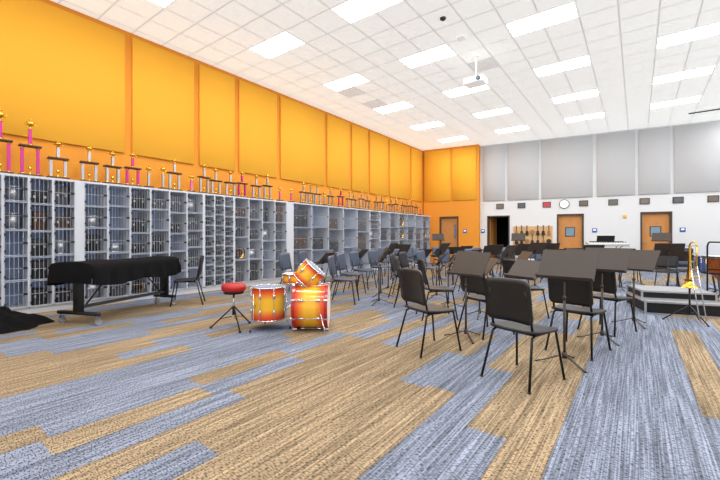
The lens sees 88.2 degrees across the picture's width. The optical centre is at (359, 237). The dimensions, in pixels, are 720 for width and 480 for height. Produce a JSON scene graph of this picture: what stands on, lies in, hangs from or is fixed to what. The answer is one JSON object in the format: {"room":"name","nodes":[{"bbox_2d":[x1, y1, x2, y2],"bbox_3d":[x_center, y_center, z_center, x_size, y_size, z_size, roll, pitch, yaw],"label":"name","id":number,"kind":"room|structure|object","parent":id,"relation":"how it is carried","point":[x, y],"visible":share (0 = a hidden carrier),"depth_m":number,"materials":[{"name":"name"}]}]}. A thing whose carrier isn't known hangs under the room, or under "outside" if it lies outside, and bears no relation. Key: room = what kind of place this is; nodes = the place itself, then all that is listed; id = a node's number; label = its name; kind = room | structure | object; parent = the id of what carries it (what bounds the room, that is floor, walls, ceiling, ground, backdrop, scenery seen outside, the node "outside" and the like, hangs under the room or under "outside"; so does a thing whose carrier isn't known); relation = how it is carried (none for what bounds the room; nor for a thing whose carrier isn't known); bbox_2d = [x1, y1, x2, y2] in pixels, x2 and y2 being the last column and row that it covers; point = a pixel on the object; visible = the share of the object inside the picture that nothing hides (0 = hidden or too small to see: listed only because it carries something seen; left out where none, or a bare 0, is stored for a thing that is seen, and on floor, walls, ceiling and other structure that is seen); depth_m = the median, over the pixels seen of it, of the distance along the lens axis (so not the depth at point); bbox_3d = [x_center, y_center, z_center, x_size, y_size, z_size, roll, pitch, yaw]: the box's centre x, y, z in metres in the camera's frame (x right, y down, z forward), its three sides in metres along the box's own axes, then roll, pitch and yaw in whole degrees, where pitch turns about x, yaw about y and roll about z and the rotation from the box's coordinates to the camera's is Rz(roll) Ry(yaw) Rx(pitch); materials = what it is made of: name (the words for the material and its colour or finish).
{"room":"school band room","nodes":[
{"label":"school band room","id":0,"kind":"room"},
{"bbox_2d":[0,0,423,214],"bbox_3d":[-2.023,-1.496,11.482,0.200,5.453,24.382,0,0,37],"label":"wall","id":1,"kind":"structure","parent":0,"point":[74,153],"depth_m":8.59,"materials":[{"name":"orange paint"}]},
{"bbox_2d":[0,0,421,201],"bbox_3d":[-2.915,-2.916,10.077,0.050,2.413,19.724,0,0,37],"label":"panels","id":2,"kind":"object","parent":1,"relation":"attached to","point":[62,71],"depth_m":8.11,"materials":[{"name":"fabric"}]},
{"bbox_2d":[0,263,719,479],"bbox_3d":[4.068,1.280,6.935,15.000,0.100,24.382,0,0,37],"label":"floor","id":3,"kind":"structure","parent":0,"point":[151,391],"depth_m":2.88,"materials":[{"name":"carpet"}]},
{"bbox_2d":[0,306,54,333],"bbox_3d":[-5.038,1.082,4.980,1.452,0.292,0.972,0,0,-28],"label":"heap","id":4,"kind":"object","parent":3,"relation":"on","point":[10,321],"visible":1,"depth_m":5.04,"materials":[{"name":"black fabric"}]},
{"bbox_2d":[47,256,180,325],"bbox_3d":[-3.780,0.782,6.002,0.855,0.896,1.884,0,0,15],"label":"covered marimba","id":5,"kind":"object","parent":3,"relation":"on","point":[105,271],"visible":0.99,"depth_m":5.35,"materials":[{"name":"black fabric"}]},
{"bbox_2d":[169,255,205,306],"bbox_3d":[-3.168,0.789,6.853,0.560,0.888,0.480,0,0,-18],"label":"chair","id":6,"kind":"object","parent":3,"relation":"on","point":[180,280],"visible":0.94,"depth_m":6.74,"materials":[{"name":"black"}]},
{"bbox_2d":[0,173,429,313],"bbox_3d":[-2.703,0.122,9.867,0.611,2.216,19.280,0,0,37],"label":"lockers","id":7,"kind":"object","parent":3,"relation":"on","point":[45,221],"visible":0.8,"depth_m":7.72,"materials":[{"name":"grey metal"}]},
{"bbox_2d":[0,108,13,173],"bbox_3d":[-5.686,-1.512,5.867,0.140,1.050,0.300,0,0,39],"label":"trophy","id":8,"kind":"object","parent":7,"relation":"on","point":[8,142],"visible":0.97,"depth_m":5.92,"materials":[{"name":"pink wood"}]},
{"bbox_2d":[18,119,42,176],"bbox_3d":[-5.468,-1.477,6.153,0.140,0.980,0.300,0,0,39],"label":"trophy","id":9,"kind":"object","parent":7,"relation":"on","point":[29,123],"visible":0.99,"depth_m":6.13,"materials":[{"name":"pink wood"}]},
{"bbox_2d":[46,141,69,179],"bbox_3d":[-5.218,-1.325,6.416,0.140,0.675,0.300,0,0,39],"label":"trophy","id":10,"kind":"object","parent":7,"relation":"on","point":[57,144],"visible":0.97,"depth_m":6.40,"materials":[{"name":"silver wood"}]},
{"bbox_2d":[79,146,99,182],"bbox_3d":[-4.993,-1.338,6.847,0.140,0.702,0.300,0,0,44],"label":"trophy","id":11,"kind":"object","parent":7,"relation":"on","point":[88,148],"visible":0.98,"depth_m":6.83,"materials":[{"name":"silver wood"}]},
{"bbox_2d":[102,151,122,184],"bbox_3d":[-4.733,-1.318,7.102,0.140,0.662,0.300,0,0,28],"label":"trophy","id":12,"kind":"object","parent":7,"relation":"on","point":[112,165],"visible":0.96,"depth_m":7.08,"materials":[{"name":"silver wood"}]},
{"bbox_2d":[123,152,141,186],"bbox_3d":[-4.532,-1.338,7.401,0.140,0.702,0.300,0,0,37],"label":"trophy","id":13,"kind":"object","parent":7,"relation":"on","point":[132,155],"visible":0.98,"depth_m":7.38,"materials":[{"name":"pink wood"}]},
{"bbox_2d":[143,165,153,187],"bbox_3d":[-4.349,-1.237,7.639,0.140,0.500,0.156,0,0,32],"label":"trophy","id":14,"kind":"object","parent":7,"relation":"on","point":[148,168],"visible":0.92,"depth_m":7.62,"materials":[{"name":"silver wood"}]},
{"bbox_2d":[158,165,167,188],"bbox_3d":[-4.191,-1.262,7.895,0.140,0.550,0.157,0,0,35],"label":"trophy","id":15,"kind":"object","parent":7,"relation":"on","point":[162,168],"visible":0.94,"depth_m":7.87,"materials":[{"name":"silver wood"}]},
{"bbox_2d":[166,158,182,190],"bbox_3d":[-4.032,-1.351,8.064,0.140,0.729,0.300,0,0,35],"label":"trophy","id":16,"kind":"object","parent":7,"relation":"on","point":[174,160],"visible":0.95,"depth_m":8.04,"materials":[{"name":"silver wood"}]},
{"bbox_2d":[188,174,195,191],"bbox_3d":[-3.817,-1.212,8.402,0.140,0.450,0.156,0,0,42],"label":"trophy","id":17,"kind":"object","parent":7,"relation":"on","point":[190,176],"visible":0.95,"depth_m":8.38,"materials":[{"name":"pink plastic"}]},
{"bbox_2d":[197,164,210,193],"bbox_3d":[-3.627,-1.351,8.634,0.140,0.729,0.300,0,0,29],"label":"trophy","id":18,"kind":"object","parent":7,"relation":"on","point":[204,165],"visible":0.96,"depth_m":8.61,"materials":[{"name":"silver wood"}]},
{"bbox_2d":[209,168,222,194],"bbox_3d":[-3.447,-1.318,8.875,0.140,0.662,0.300,0,0,35],"label":"trophy","id":19,"kind":"object","parent":7,"relation":"on","point":[215,170],"visible":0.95,"depth_m":8.86,"materials":[{"name":"white plastic"}]},
{"bbox_2d":[224,171,236,195],"bbox_3d":[-3.210,-1.318,9.197,0.140,0.662,0.300,0,0,44],"label":"trophy","id":20,"kind":"object","parent":7,"relation":"on","point":[230,172],"visible":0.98,"depth_m":9.18,"materials":[{"name":"white plastic"}]},
{"bbox_2d":[236,171,247,197],"bbox_3d":[-3.017,-1.338,9.489,0.140,0.702,0.300,0,0,31],"label":"trophy","id":21,"kind":"object","parent":7,"relation":"on","point":[241,172],"visible":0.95,"depth_m":9.47,"materials":[{"name":"pink plastic"}]},
{"bbox_2d":[250,175,262,198],"bbox_3d":[-2.732,-1.318,9.776,0.140,0.662,0.300,0,0,39],"label":"trophy","id":22,"kind":"object","parent":7,"relation":"on","point":[256,176],"visible":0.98,"depth_m":9.76,"materials":[{"name":"white plastic"}]},
{"bbox_2d":[262,174,272,199],"bbox_3d":[-2.515,-1.351,10.079,0.140,0.729,0.300,0,0,34],"label":"trophy","id":23,"kind":"object","parent":7,"relation":"on","point":[267,175],"visible":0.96,"depth_m":10.05,"materials":[{"name":"white plastic"}]},
{"bbox_2d":[298,182,308,203],"bbox_3d":[-1.694,-1.318,11.141,0.140,0.662,0.300,0,0,35],"label":"trophy","id":24,"kind":"object","parent":7,"relation":"on","point":[303,183],"visible":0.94,"depth_m":11.11,"materials":[{"name":"white plastic"}]},
{"bbox_2d":[307,185,315,203],"bbox_3d":[-1.507,-1.318,11.402,0.140,0.662,0.300,0,0,37],"label":"trophy","id":25,"kind":"object","parent":7,"relation":"on","point":[310,192],"visible":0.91,"depth_m":11.38,"materials":[{"name":"white plastic"}]},
{"bbox_2d":[314,184,321,204],"bbox_3d":[-1.341,-1.325,11.692,0.140,0.675,0.300,0,0,41],"label":"trophy","id":26,"kind":"object","parent":7,"relation":"on","point":[317,186],"visible":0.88,"depth_m":11.67,"materials":[{"name":"white plastic"}]},
{"bbox_2d":[327,187,334,205],"bbox_3d":[-0.968,-1.318,12.233,0.140,0.662,0.300,0,0,31],"label":"trophy","id":27,"kind":"object","parent":7,"relation":"on","point":[330,188],"visible":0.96,"depth_m":12.20,"materials":[{"name":"white plastic"}]},
{"bbox_2d":[336,187,344,206],"bbox_3d":[-0.651,-1.338,12.564,0.140,0.702,0.300,0,0,37],"label":"trophy","id":28,"kind":"object","parent":7,"relation":"on","point":[340,188],"visible":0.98,"depth_m":12.53,"materials":[{"name":"pink plastic"}]},
{"bbox_2d":[345,191,353,207],"bbox_3d":[-0.358,-1.301,12.948,0.140,0.628,0.300,0,0,44],"label":"trophy","id":29,"kind":"object","parent":7,"relation":"on","point":[349,192],"visible":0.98,"depth_m":12.93,"materials":[{"name":"white plastic"}]},
{"bbox_2d":[358,190,365,209],"bbox_3d":[0.057,-1.351,13.560,0.140,0.729,0.300,0,0,42],"label":"trophy","id":30,"kind":"object","parent":7,"relation":"on","point":[361,191],"visible":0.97,"depth_m":13.51,"materials":[{"name":"white plastic"}]},
{"bbox_2d":[364,193,370,209],"bbox_3d":[0.283,-1.325,13.910,0.140,0.675,0.300,0,0,40],"label":"trophy","id":31,"kind":"object","parent":7,"relation":"on","point":[367,194],"visible":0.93,"depth_m":13.88,"materials":[{"name":"white plastic"}]},
{"bbox_2d":[379,194,384,210],"bbox_3d":[0.853,-1.338,14.582,0.140,0.702,0.300,0,0,37],"label":"trophy","id":32,"kind":"object","parent":7,"relation":"on","point":[382,202],"visible":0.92,"depth_m":14.57,"materials":[{"name":"white plastic"}]},
{"bbox_2d":[210,259,330,335],"bbox_3d":[-1.136,0.759,5.367,1.648,0.942,1.343,0,0,8],"label":"drum kit","id":33,"kind":"object","parent":3,"relation":"on","point":[310,300],"visible":1,"depth_m":4.84,"materials":[{"name":"orange"}]},
{"bbox_2d":[279,253,295,290],"bbox_3d":[-1.450,0.789,8.139,0.560,0.888,0.480,0,0,21],"label":"chair","id":34,"kind":"object","parent":3,"relation":"on","point":[284,258],"visible":0.48,"depth_m":8.14,"materials":[{"name":"black"}]},
{"bbox_2d":[298,251,324,282],"bbox_3d":[-1.189,0.789,9.143,0.560,0.888,0.480,0,0,18],"label":"chair","id":35,"kind":"object","parent":3,"relation":"on","point":[303,255],"visible":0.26,"depth_m":9.11,"materials":[{"name":"black"}]},
{"bbox_2d":[314,252,334,294],"bbox_3d":[-0.751,0.777,7.890,0.403,0.907,0.511,0,0,19],"label":"music stand","id":36,"kind":"object","parent":3,"relation":"on","point":[323,259],"visible":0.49,"depth_m":7.86,"materials":[{"name":"brown metal"}]},
{"bbox_2d":[325,249,348,282],"bbox_3d":[-0.635,0.789,10.216,0.560,0.888,0.480,0,0,28],"label":"chair","id":37,"kind":"object","parent":3,"relation":"on","point":[331,250],"visible":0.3,"depth_m":10.25,"materials":[{"name":"black"}]},
{"bbox_2d":[327,255,359,304],"bbox_3d":[-0.317,0.789,6.999,0.560,0.888,0.480,0,0,9],"label":"chair","id":38,"kind":"object","parent":3,"relation":"on","point":[331,263],"visible":0.97,"depth_m":6.91,"materials":[{"name":"black"}]},
{"bbox_2d":[334,253,365,294],"bbox_3d":[-0.203,0.789,8.006,0.560,0.888,0.480,0,0,21],"label":"chair","id":39,"kind":"object","parent":3,"relation":"on","point":[340,257],"visible":0.98,"depth_m":7.98,"materials":[{"name":"black"}]},
{"bbox_2d":[351,249,368,283],"bbox_3d":[0.014,0.777,9.856,0.403,0.907,0.511,0,0,23],"label":"music stand","id":40,"kind":"object","parent":3,"relation":"on","point":[361,253],"visible":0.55,"depth_m":9.86,"materials":[{"name":"brown metal"}]},
{"bbox_2d":[350,248,372,277],"bbox_3d":[0.037,0.789,11.164,0.560,0.888,0.480,0,0,42],"label":"chair","id":41,"kind":"object","parent":3,"relation":"on","point":[354,249],"visible":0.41,"depth_m":11.18,"materials":[{"name":"black"}]},
{"bbox_2d":[348,251,376,289],"bbox_3d":[0.063,0.789,8.967,0.560,0.888,0.480,0,0,28],"label":"chair","id":42,"kind":"object","parent":3,"relation":"on","point":[354,256],"visible":0.95,"depth_m":8.97,"materials":[{"name":"black"}]},
{"bbox_2d":[368,250,392,284],"bbox_3d":[0.532,0.789,9.856,0.560,0.888,0.480,0,0,42],"label":"chair","id":43,"kind":"object","parent":3,"relation":"on","point":[372,254],"visible":0.91,"depth_m":9.89,"materials":[{"name":"black"}]},
{"bbox_2d":[371,247,392,305],"bbox_3d":[0.414,0.707,6.872,0.403,1.047,0.511,0,0,2],"label":"music stand","id":44,"kind":"object","parent":3,"relation":"on","point":[380,258],"visible":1,"depth_m":6.87,"materials":[{"name":"brown metal"}]},
{"bbox_2d":[373,249,391,296],"bbox_3d":[0.492,0.746,7.744,0.403,0.968,0.511,0,0,14],"label":"music stand","id":45,"kind":"object","parent":3,"relation":"on","point":[387,251],"visible":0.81,"depth_m":7.75,"materials":[{"name":"brown metal"}]},
{"bbox_2d":[375,248,395,275],"bbox_3d":[0.813,0.789,11.997,0.480,0.888,0.560,0,0,-34],"label":"chair","id":46,"kind":"object","parent":3,"relation":"on","point":[380,250],"visible":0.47,"depth_m":12.10,"materials":[{"name":"black"}]},
{"bbox_2d":[381,243,397,289],"bbox_3d":[0.716,0.681,8.614,0.403,1.098,0.511,0,0,25],"label":"music stand","id":47,"kind":"object","parent":3,"relation":"on","point":[392,246],"visible":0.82,"depth_m":8.63,"materials":[{"name":"brown metal"}]},
{"bbox_2d":[388,253,397,297],"bbox_3d":[0.897,0.789,7.710,0.560,0.888,0.480,0,0,15],"label":"chair","id":48,"kind":"object","parent":3,"relation":"on","point":[391,256],"visible":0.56,"depth_m":7.61,"materials":[{"name":"black"}]},
{"bbox_2d":[393,256,399,307],"bbox_3d":[0.891,0.789,6.671,0.560,0.888,0.480,0,0,9],"label":"chair","id":49,"kind":"object","parent":3,"relation":"on","point":[396,257],"visible":0.33,"depth_m":6.50,"materials":[{"name":"black"}]},
{"bbox_2d":[393,244,411,285],"bbox_3d":[1.109,0.707,9.388,0.403,1.047,0.511,0,0,35],"label":"music stand","id":50,"kind":"object","parent":3,"relation":"on","point":[405,247],"visible":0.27,"depth_m":9.35,"materials":[{"name":"brown metal"}]},
{"bbox_2d":[397,252,425,289],"bbox_3d":[1.220,0.789,8.706,0.560,0.888,0.480,0,0,32],"label":"chair","id":51,"kind":"object","parent":3,"relation":"on","point":[403,259],"visible":0.46,"depth_m":8.73,"materials":[{"name":"black"}]},
{"bbox_2d":[407,247,416,261],"bbox_3d":[1.803,0.789,12.682,0.480,0.888,0.560,0,0,-28],"label":"chair","id":52,"kind":"object","parent":3,"relation":"on","point":[409,253],"visible":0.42,"depth_m":12.83,"materials":[{"name":"black"}]},
{"bbox_2d":[413,249,432,257],"bbox_3d":[1.702,0.777,10.121,0.511,0.907,0.403,0,0,-36],"label":"music stand","id":53,"kind":"object","parent":3,"relation":"on","point":[427,251],"visible":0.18,"depth_m":10.13,"materials":[{"name":"brown metal"}]},
{"bbox_2d":[412,248,434,276],"bbox_3d":[1.933,0.789,11.389,0.480,0.888,0.560,0,0,-33],"label":"chair","id":54,"kind":"object","parent":3,"relation":"on","point":[414,250],"visible":0.33,"depth_m":11.46,"materials":[{"name":"black"}]},
{"bbox_2d":[395,268,461,357],"bbox_3d":[0.752,0.789,4.100,0.560,0.888,0.480,0,0,-27],"label":"chair","id":55,"kind":"object","parent":3,"relation":"on","point":[411,281],"visible":1,"depth_m":4.02,"materials":[{"name":"black plastic"}]},
{"bbox_2d":[416,250,442,285],"bbox_3d":[1.768,0.789,9.579,0.560,0.888,0.480,0,0,40],"label":"chair","id":56,"kind":"object","parent":3,"relation":"on","point":[420,254],"visible":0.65,"depth_m":9.61,"materials":[{"name":"black"}]},
{"bbox_2d":[415,259,458,320],"bbox_3d":[1.171,0.789,5.709,0.560,0.888,0.480,0,0,-3],"label":"chair","id":57,"kind":"object","parent":3,"relation":"on","point":[420,262],"visible":0.89,"depth_m":5.59,"materials":[{"name":"black"}]},
{"bbox_2d":[432,234,443,240],"bbox_3d":[3.459,0.540,16.453,0.511,1.380,0.403,0,0,7],"label":"music stand","id":58,"kind":"object","parent":3,"relation":"on","point":[440,237],"visible":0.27,"depth_m":16.43,"materials":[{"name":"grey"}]},
{"bbox_2d":[428,253,449,298],"bbox_3d":[1.606,0.777,7.491,0.403,0.907,0.511,0,0,18],"label":"music stand","id":59,"kind":"object","parent":3,"relation":"on","point":[438,262],"visible":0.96,"depth_m":7.48,"materials":[{"name":"brown metal"}]},
{"bbox_2d":[432,243,450,292],"bbox_3d":[1.835,0.681,8.291,0.403,1.098,0.511,0,0,35],"label":"music stand","id":60,"kind":"object","parent":3,"relation":"on","point":[443,247],"visible":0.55,"depth_m":8.29,"materials":[{"name":"brown metal"}]},
{"bbox_2d":[437,249,452,281],"bbox_3d":[2.533,0.789,10.388,0.480,0.888,0.560,0,0,-36],"label":"chair","id":61,"kind":"object","parent":3,"relation":"on","point":[444,259],"visible":0.39,"depth_m":10.49,"materials":[{"name":"black"}]},
{"bbox_2d":[440,252,462,306],"bbox_3d":[1.626,0.746,6.570,0.403,0.968,0.511,0,0,13],"label":"music stand","id":62,"kind":"object","parent":3,"relation":"on","point":[454,257],"visible":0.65,"depth_m":6.56,"materials":[{"name":"brown metal"}]},
{"bbox_2d":[448,247,459,255],"bbox_3d":[3.127,0.777,12.428,0.511,0.907,0.403,0,0,-14],"label":"music stand","id":63,"kind":"object","parent":3,"relation":"on","point":[452,250],"visible":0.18,"depth_m":12.38,"materials":[{"name":"brown metal"}]},
{"bbox_2d":[447,250,464,286],"bbox_3d":[2.353,0.777,9.120,0.403,0.907,0.511,0,0,36],"label":"music stand","id":64,"kind":"object","parent":3,"relation":"on","point":[451,258],"visible":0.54,"depth_m":9.10,"materials":[{"name":"brown metal"}]},
{"bbox_2d":[454,246,472,277],"bbox_3d":[3.157,0.746,11.225,0.511,0.968,0.403,0,0,-30],"label":"music stand","id":65,"kind":"object","parent":3,"relation":"on","point":[461,247],"visible":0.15,"depth_m":11.15,"materials":[{"name":"brown metal"}]},
{"bbox_2d":[444,251,490,343],"bbox_3d":[1.346,0.707,4.567,0.403,1.047,0.511,0,0,-33],"label":"music stand","id":66,"kind":"object","parent":3,"relation":"on","point":[473,264],"visible":0.98,"depth_m":4.52,"materials":[{"name":"brown metal"}]},
{"bbox_2d":[467,258,499,319],"bbox_3d":[1.912,0.777,5.748,0.403,0.907,0.511,0,0,-6],"label":"music stand","id":67,"kind":"object","parent":3,"relation":"on","point":[492,262],"visible":0.46,"depth_m":5.61,"materials":[{"name":"brown metal"}]},
{"bbox_2d":[457,272,515,339],"bbox_3d":[1.612,0.789,4.773,0.560,0.888,0.480,0,0,-27],"label":"chair","id":68,"kind":"object","parent":3,"relation":"on","point":[474,284],"visible":0.52,"depth_m":4.72,"materials":[{"name":"black plastic"}]},
{"bbox_2d":[485,245,503,276],"bbox_3d":[3.669,0.720,10.180,0.511,1.021,0.403,0,0,-16],"label":"music stand","id":69,"kind":"object","parent":3,"relation":"on","point":[493,249],"visible":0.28,"depth_m":10.17,"materials":[{"name":"brown metal"}]},
{"bbox_2d":[498,245,517,257],"bbox_3d":[3.415,0.707,8.495,0.511,1.047,0.403,0,0,-41],"label":"music stand","id":70,"kind":"object","parent":3,"relation":"on","point":[512,248],"visible":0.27,"depth_m":8.48,"materials":[{"name":"brown metal"}]},
{"bbox_2d":[501,250,529,284],"bbox_3d":[3.997,0.789,9.600,0.480,0.888,0.560,0,0,-19],"label":"chair","id":71,"kind":"object","parent":3,"relation":"on","point":[513,255],"visible":0.12,"depth_m":9.76,"materials":[{"name":"black"}]},
{"bbox_2d":[511,233,524,255],"bbox_3d":[6.324,0.540,14.823,0.511,1.380,0.403,0,0,27],"label":"music stand","id":72,"kind":"object","parent":3,"relation":"on","point":[515,236],"visible":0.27,"depth_m":14.82,"materials":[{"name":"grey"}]},
{"bbox_2d":[503,259,540,280],"bbox_3d":[2.265,0.777,5.127,0.403,0.907,0.511,0,0,-24],"label":"music stand","id":73,"kind":"object","parent":3,"relation":"on","point":[521,269],"visible":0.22,"depth_m":5.14,"materials":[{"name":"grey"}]},
{"bbox_2d":[480,277,565,394],"bbox_3d":[1.420,0.789,3.245,0.560,0.888,0.480,0,0,-34],"label":"chair","id":74,"kind":"object","parent":3,"relation":"on","point":[509,300],"visible":1,"depth_m":3.15,"materials":[{"name":"black plastic"}]},
{"bbox_2d":[515,244,530,280],"bbox_3d":[4.601,0.707,10.305,0.511,1.047,0.403,0,0,-1],"label":"music stand","id":75,"kind":"object","parent":3,"relation":"on","point":[521,247],"visible":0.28,"depth_m":10.29,"materials":[{"name":"brown metal"}]},
{"bbox_2d":[516,251,532,304],"bbox_3d":[2.945,0.746,6.774,0.403,0.968,0.511,0,0,5],"label":"music stand","id":76,"kind":"object","parent":3,"relation":"on","point":[524,255],"visible":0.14,"depth_m":6.75,"materials":[{"name":"brown metal"}]},
{"bbox_2d":[502,259,549,318],"bbox_3d":[2.568,0.789,5.811,0.560,0.888,0.480,0,0,-7],"label":"chair","id":77,"kind":"object","parent":3,"relation":"on","point":[507,264],"visible":0.29,"depth_m":5.82,"materials":[{"name":"black"}]},
{"bbox_2d":[527,243,547,287],"bbox_3d":[4.234,0.681,8.896,0.511,1.098,0.403,0,0,-15],"label":"music stand","id":78,"kind":"object","parent":3,"relation":"on","point":[536,248],"visible":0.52,"depth_m":8.88,"materials":[{"name":"brown metal"}]},
{"bbox_2d":[534,249,546,279],"bbox_3d":[5.475,0.789,10.989,0.480,0.888,0.560,0,0,-3],"label":"chair","id":79,"kind":"object","parent":3,"relation":"on","point":[537,256],"visible":0.12,"depth_m":11.16,"materials":[{"name":"black"}]},
{"bbox_2d":[546,243,559,249],"bbox_3d":[5.810,0.707,11.349,0.511,1.047,0.403,0,0,11],"label":"music stand","id":80,"kind":"object","parent":3,"relation":"on","point":[550,246],"visible":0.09,"depth_m":11.30,"materials":[{"name":"brown metal"}]},
{"bbox_2d":[535,250,599,372],"bbox_3d":[2.037,0.681,3.658,0.403,1.098,0.511,0,0,-43],"label":"music stand","id":81,"kind":"object","parent":3,"relation":"on","point":[578,265],"visible":0.99,"depth_m":3.62,"materials":[{"name":"brown metal"}]},
{"bbox_2d":[544,278,611,360],"bbox_3d":[2.369,0.789,4.036,0.560,0.888,0.480,0,0,-39],"label":"chair","id":82,"kind":"object","parent":3,"relation":"on","point":[580,293],"visible":0.8,"depth_m":3.93,"materials":[{"name":"black plastic"}]},
{"bbox_2d":[583,245,604,250],"bbox_3d":[6.298,0.720,10.040,0.511,1.021,0.403,0,0,11],"label":"music stand","id":83,"kind":"object","parent":3,"relation":"on","point":[584,246],"visible":0.14,"depth_m":9.97,"materials":[{"name":"brown metal"}]},
{"bbox_2d":[577,247,632,345],"bbox_3d":[2.957,0.681,4.490,0.403,1.098,0.511,0,0,-35],"label":"music stand","id":84,"kind":"object","parent":3,"relation":"on","point":[617,260],"visible":0.84,"depth_m":4.43,"materials":[{"name":"brown metal"}]},
{"bbox_2d":[577,271,637,336],"bbox_3d":[3.259,0.789,4.902,0.560,0.888,0.480,0,0,-29],"label":"chair","id":85,"kind":"object","parent":3,"relation":"on","point":[609,278],"visible":0.62,"depth_m":4.75,"materials":[{"name":"black plastic"}]},
{"bbox_2d":[585,236,629,247],"bbox_3d":[9.188,0.587,13.794,1.350,1.282,0.440,0,0,12],"label":"digital piano","id":86,"kind":"object","parent":3,"relation":"on","point":[601,240],"visible":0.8,"depth_m":13.78,"materials":[{"name":"white plastic"}]},
{"bbox_2d":[611,250,660,328],"bbox_3d":[3.913,0.707,5.252,0.403,1.047,0.511,0,0,-23],"label":"music stand","id":87,"kind":"object","parent":3,"relation":"on","point":[640,260],"visible":0.87,"depth_m":5.18,"materials":[{"name":"brown metal"}]},
{"bbox_2d":[651,233,670,271],"bbox_3d":[10.505,0.540,12.950,0.403,1.380,0.511,0,0,-43],"label":"music stand","id":88,"kind":"object","parent":3,"relation":"on","point":[655,236],"visible":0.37,"depth_m":12.93,"materials":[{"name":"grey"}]},
{"bbox_2d":[654,256,679,286],"bbox_3d":[7.088,0.789,8.578,0.480,0.888,0.560,0,0,39],"label":"chair","id":89,"kind":"object","parent":3,"relation":"on","point":[662,261],"visible":0.77,"depth_m":8.65,"materials":[{"name":"black"}]},
{"bbox_2d":[654,243,685,285],"bbox_3d":[6.642,0.681,7.985,0.511,1.098,0.403,0,0,29],"label":"music stand","id":90,"kind":"object","parent":3,"relation":"on","point":[667,249],"visible":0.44,"depth_m":7.97,"materials":[{"name":"brown metal"}]},
{"bbox_2d":[626,285,719,318],"bbox_3d":[5.227,1.057,6.231,1.026,0.346,1.026,0,0,22],"label":"podium","id":91,"kind":"object","parent":3,"relation":"on","point":[657,300],"visible":0.85,"depth_m":5.92,"materials":[{"name":"grey"}]},
{"bbox_2d":[666,261,687,285],"bbox_3d":[8.077,0.789,9.396,0.480,0.888,0.560,0,0,43],"label":"chair","id":92,"kind":"object","parent":3,"relation":"on","point":[680,262],"visible":0.27,"depth_m":9.43,"materials":[{"name":"black"}]},
{"bbox_2d":[671,251,691,286],"bbox_3d":[7.568,0.777,8.855,0.511,0.907,0.403,0,0,35],"label":"music stand","id":93,"kind":"object","parent":3,"relation":"on","point":[684,257],"visible":0.24,"depth_m":8.80,"materials":[{"name":"brown metal"}]},
{"bbox_2d":[670,245,696,271],"bbox_3d":[11.566,0.764,13.270,0.630,0.931,0.474,0,0,27],"label":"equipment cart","id":94,"kind":"object","parent":3,"relation":"on","point":[686,249],"visible":0.33,"depth_m":13.02,"materials":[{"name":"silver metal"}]},
{"bbox_2d":[662,241,709,326],"bbox_3d":[4.782,0.645,5.313,0.546,1.170,0.476,0,0,2],"label":"trombone","id":95,"kind":"object","parent":3,"relation":"on","point":[689,282],"visible":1,"depth_m":5.34,"materials":[{"name":"gold metal"}]},
{"bbox_2d":[694,256,705,271],"bbox_3d":[12.547,0.958,13.197,0.940,0.545,0.540,0,0,27],"label":"storage bin","id":96,"kind":"object","parent":3,"relation":"on","point":[699,257],"visible":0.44,"depth_m":13.16,"materials":[{"name":"blue plastic"}]},
{"bbox_2d":[700,255,719,301],"bbox_3d":[6.950,0.796,6.998,0.864,0.868,0.815,0,0,-26],"label":"timpani","id":97,"kind":"object","parent":3,"relation":"on","point":[713,260],"visible":0.67,"depth_m":7.00,"materials":[{"name":"orange metal"}]},
{"bbox_2d":[706,241,719,290],"bbox_3d":[6.304,0.653,6.588,0.440,1.154,0.490,0,0,17],"label":"frame","id":98,"kind":"object","parent":3,"relation":"on","point":[707,287],"visible":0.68,"depth_m":6.80,"materials":[{"name":"black metal"}]},
{"bbox_2d":[51,0,719,150],"bbox_3d":[4.068,-4.273,6.935,15.000,0.100,24.382,0,0,37],"label":"ceiling","id":99,"kind":"structure","parent":0,"point":[619,37],"depth_m":8.68,"materials":[{"name":"tile"}]},
{"bbox_2d":[464,54,487,88],"bbox_3d":[2.680,-3.882,8.620,0.460,0.679,0.398,0,0,37],"label":"ceiling projector","id":100,"kind":"object","parent":99,"relation":"hanging from","point":[475,81],"depth_m":8.57,"materials":[{"name":"white plastic"}]},
{"bbox_2d":[424,144,479,262],"bbox_3d":[4.322,-1.497,17.626,2.618,5.453,0.800,0,0,37],"label":"wall","id":101,"kind":"structure","parent":0,"point":[451,174],"depth_m":17.35,"materials":[{"name":"orange paint"}]},
{"bbox_2d":[489,217,507,258],"bbox_3d":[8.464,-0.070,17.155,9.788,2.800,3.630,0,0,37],"label":"doorway","id":102,"kind":"object","parent":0,"point":[502,222],"depth_m":18.89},
{"bbox_2d":[480,120,719,267],"bbox_3d":[10.206,-1.496,14.945,16.107,5.453,0.250,0,0,27],"label":"wall","id":103,"kind":"structure","parent":0,"point":[700,218],"depth_m":14.73,"materials":[{"name":"white paint"}]},
{"bbox_2d":[513,225,552,244],"bbox_3d":[7.501,-0.040,16.162,1.544,0.940,0.323,0,0,37],"label":"pegboard","id":104,"kind":"object","parent":103,"relation":"attached to","point":[533,234],"depth_m":16.11,"materials":[{"name":"beige wood"}]},
{"bbox_2d":[440,211,671,257],"bbox_3d":[7.836,0.130,15.953,8.655,2.200,2.046,0,0,37],"label":"door frames","id":105,"kind":"object","parent":103,"relation":"attached to","point":[570,227],"depth_m":15.58,"materials":[{"name":"brown wood"}]},
{"bbox_2d":[463,195,718,232],"bbox_3d":[8.862,-0.745,15.293,8.838,1.670,1.838,0,0,37],"label":"signs","id":106,"kind":"object","parent":103,"relation":"attached to","point":[563,204],"depth_m":14.90,"materials":[{"name":"grey plastic"}]},
{"bbox_2d":[483,121,719,269],"bbox_3d":[11.428,-1.467,14.159,13.034,5.393,2.195,0,0,37],"label":"panels","id":107,"kind":"object","parent":103,"relation":"attached to","point":[566,163],"depth_m":14.86,"materials":[{"name":"grey fabric"}]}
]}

